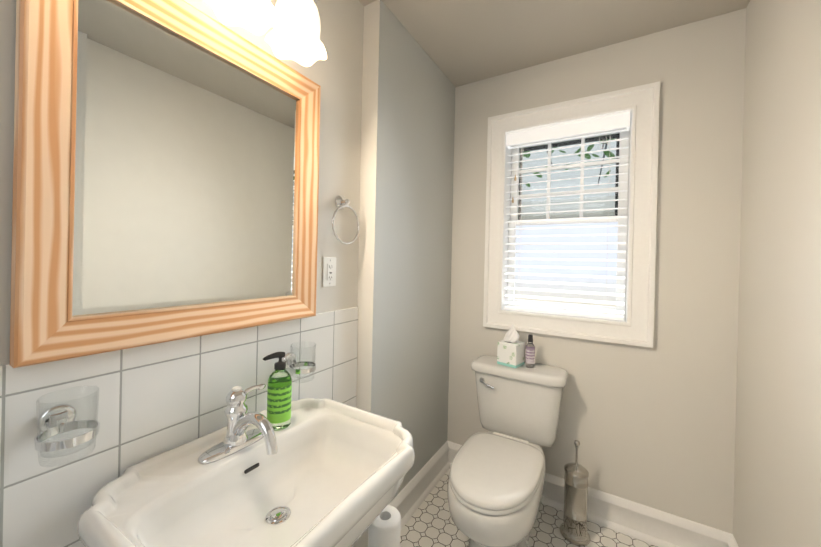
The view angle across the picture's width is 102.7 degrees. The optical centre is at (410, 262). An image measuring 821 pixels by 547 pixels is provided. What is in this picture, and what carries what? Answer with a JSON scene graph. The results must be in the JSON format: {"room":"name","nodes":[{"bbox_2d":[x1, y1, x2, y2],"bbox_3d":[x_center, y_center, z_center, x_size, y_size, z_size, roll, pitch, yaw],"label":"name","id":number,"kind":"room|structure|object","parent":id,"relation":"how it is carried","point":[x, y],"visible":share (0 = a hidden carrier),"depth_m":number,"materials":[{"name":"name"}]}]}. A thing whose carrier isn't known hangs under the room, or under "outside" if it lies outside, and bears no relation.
{"room":"bathroom","nodes":[
{"label":"bathroom","id":0,"kind":"room"},
{"bbox_2d":[0,0,454,546],"bbox_3d":[-0.834,0.073,0.726,0.400,2.500,3.720,1,0,31],"label":"wall","id":1,"kind":"structure","parent":0,"point":[387,127],"depth_m":1.50,"materials":[{"name":"beige paint"}]},
{"bbox_2d":[34,386,99,466],"bbox_3d":[-0.679,0.317,0.648,0.118,0.120,0.089,1,0,31],"label":"holder","id":2,"kind":"object","parent":1,"relation":"attached to","point":[56,419],"visible":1,"depth_m":0.65,"materials":[{"name":"silver metal"}]},
{"bbox_2d":[9,0,320,367],"bbox_3d":[-0.545,-0.231,0.923,0.038,0.860,0.730,1,0,31],"label":"framed mirror","id":3,"kind":"object","parent":1,"relation":"attached to","point":[165,170],"visible":1,"depth_m":0.80,"materials":[{"name":"brown wood"}]},
{"bbox_2d":[0,307,357,546],"bbox_3d":[-0.903,0.757,0.416,0.008,1.130,2.529,1,0,31],"label":"tile wainscot","id":4,"kind":"structure","parent":1,"relation":"attached to","point":[157,399],"depth_m":0.79,"materials":[{"name":"white tile"}]},
{"bbox_2d":[282,344,315,382],"bbox_3d":[-0.384,0.344,1.141,0.118,0.120,0.089,1,0,31],"label":"holder","id":5,"kind":"object","parent":1,"relation":"attached to","point":[289,358],"visible":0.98,"depth_m":1.14,"materials":[{"name":"silver metal"}]},
{"bbox_2d":[322,257,335,286],"bbox_3d":[-0.329,0.040,1.340,0.011,0.120,0.072,1,0,31],"label":"outlet","id":6,"kind":"object","parent":1,"relation":"attached to","point":[329,272],"visible":1,"depth_m":1.33,"materials":[{"name":"white plastic"}]},
{"bbox_2d":[332,195,359,244],"bbox_3d":[-0.279,-0.177,1.375,0.050,0.209,0.166,1,0,31],"label":"towel ring","id":7,"kind":"object","parent":1,"relation":"attached to","point":[341,202],"visible":1,"depth_m":1.37,"materials":[{"name":"silver metal"}]},
{"bbox_2d":[368,440,451,546],"bbox_3d":[0.029,1.259,1.794,0.030,0.160,0.800,1,0,31],"label":"baseboard","id":8,"kind":"structure","parent":1,"relation":"attached to","point":[416,491],"depth_m":1.85,"materials":[{"name":"white paint"}]},
{"bbox_2d":[400,469,656,546],"bbox_3d":[-0.074,1.391,0.402,2.090,0.100,3.970,1,0,31],"label":"floor","id":9,"kind":"structure","parent":0,"point":[429,523],"depth_m":1.65,"materials":[{"name":"tile"}]},
{"bbox_2d":[77,398,414,546],"bbox_3d":[-0.341,0.911,0.830,0.531,0.845,0.656,1,0,31],"label":"pedestal sink","id":10,"kind":"object","parent":9,"relation":"on","point":[330,473],"visible":0.96,"depth_m":0.82,"materials":[{"name":"white ceramic"}]},
{"bbox_2d":[198,383,277,464],"bbox_3d":[-0.422,0.428,0.872,0.202,0.162,0.190,1,0,31],"label":"chrome faucet","id":11,"kind":"object","parent":10,"relation":"on","point":[238,436],"visible":1,"depth_m":0.88,"materials":[{"name":"silver metal"}]},
{"bbox_2d":[263,352,291,430],"bbox_3d":[-0.413,0.393,1.014,0.089,0.232,0.070,1,0,-44],"label":"soap bottle","id":12,"kind":"object","parent":10,"relation":"on","point":[279,390],"visible":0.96,"depth_m":0.99,"materials":[{"name":"plastic"}]},
{"bbox_2d":[369,505,400,546],"bbox_3d":[-0.094,1.124,1.175,0.144,0.429,0.144,1,0,31],"label":"toilet paper roll","id":13,"kind":"object","parent":9,"relation":"on","point":[385,529],"visible":0.92,"depth_m":1.14,"materials":[{"name":"paper"}]},
{"bbox_2d":[447,355,567,546],"bbox_3d":[0.444,0.962,1.588,0.502,0.774,0.796,1,0,31],"label":"toilet","id":14,"kind":"object","parent":9,"relation":"on","point":[495,488],"visible":0.98,"depth_m":1.55,"materials":[{"name":"white ceramic"}]},
{"bbox_2d":[497,324,524,367],"bbox_3d":[0.569,0.461,1.854,0.112,0.229,0.112,1,0,43],"label":"tissue box","id":15,"kind":"object","parent":14,"relation":"on","point":[510,350],"visible":1,"depth_m":1.82,"materials":[{"name":"cardboard"}]},
{"bbox_2d":[525,334,534,367],"bbox_3d":[0.659,0.488,1.806,0.048,0.180,0.048,1,0,-39],"label":"spray bottle","id":16,"kind":"object","parent":14,"relation":"on","point":[530,356],"visible":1,"depth_m":1.79,"materials":[{"name":"clear glass"}]},
{"bbox_2d":[560,440,590,545],"bbox_3d":[0.823,1.122,1.634,0.138,0.472,0.138,1,0,31],"label":"toilet brush holder","id":17,"kind":"object","parent":9,"relation":"on","point":[573,528],"visible":1,"depth_m":1.59,"materials":[{"name":"silver metal"}]},
{"bbox_2d":[359,0,749,86],"bbox_3d":[-0.015,-1.208,0.394,2.090,0.100,3.970,1,0,31],"label":"ceiling","id":18,"kind":"structure","parent":0,"point":[461,42],"depth_m":1.59,"materials":[{"name":"paint"}]},
{"bbox_2d":[447,8,745,533],"bbox_3d":[0.873,0.108,1.929,2.090,2.500,0.200,1,0,31],"label":"wall","id":19,"kind":"structure","parent":0,"point":[654,426],"depth_m":1.60,"materials":[{"name":"beige paint"}]},
{"bbox_2d":[483,81,659,347],"bbox_3d":[0.877,-0.237,1.892,0.850,1.290,0.195,1,0,31],"label":"window","id":20,"kind":"structure","parent":19,"relation":"in","point":[635,326],"depth_m":1.84,"materials":[{"name":"white paint"}]},
{"bbox_2d":[504,110,630,319],"bbox_3d":[0.842,-0.237,1.833,0.618,1.056,0.084,1,0,31],"label":"window blinds","id":21,"kind":"object","parent":20,"relation":"attached to","point":[613,121],"visible":1,"depth_m":1.81,"materials":[{"name":"white plastic"}]},
{"bbox_2d":[452,442,727,546],"bbox_3d":[0.813,1.277,1.818,1.350,0.160,0.030,1,0,31],"label":"baseboard","id":22,"kind":"structure","parent":19,"relation":"attached to","point":[651,525],"depth_m":1.63,"materials":[{"name":"white paint"}]},
{"bbox_2d":[733,0,820,546],"bbox_3d":[0.658,0.109,-0.169,0.300,2.500,3.720,1,0,31],"label":"wall","id":23,"kind":"structure","parent":0,"point":[777,485],"depth_m":1.11,"materials":[{"name":"beige paint"}]},
{"bbox_2d":[720,532,738,546],"bbox_3d":[0.554,1.277,0.026,0.030,0.160,3.370,1,0,31],"label":"baseboard","id":24,"kind":"structure","parent":23,"relation":"attached to","point":[725,541],"depth_m":1.46,"materials":[{"name":"white paint"}]},
{"bbox_3d":[-0.480,-0.904,0.889,0.176,0.166,0.639,1,0,31],"label":"sconce","id":25,"kind":"object","parent":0,"visible":0},
{"bbox_2d":[203,0,326,66],"bbox_3d":[-0.436,-0.739,0.858,0.183,0.170,0.518,1,0,31],"label":"light fixture","id":26,"kind":"object","parent":25,"relation":"attached to","point":[294,34],"visible":1,"depth_m":0.95,"materials":[{"name":"white glass"}]},
{"label":"outside","id":27,"kind":"structure","parent":0,"visible":0},
{"bbox_2d":[521,195,614,218],"bbox_3d":[3.428,1.102,6.508,10.000,4.600,0.900,1,0,31],"label":"building","id":28,"kind":"structure","parent":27,"point":[530,209],"depth_m":6.32,"materials":[{"name":"paint"}]},
{"bbox_2d":[523,138,616,186],"bbox_3d":[1.778,-1.429,3.495,2.439,1.232,1.465,1,0,31],"label":"tree","id":29,"kind":"object","parent":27,"point":[589,148],"depth_m":3.78,"materials":[{"name":"green plant"}]}
]}

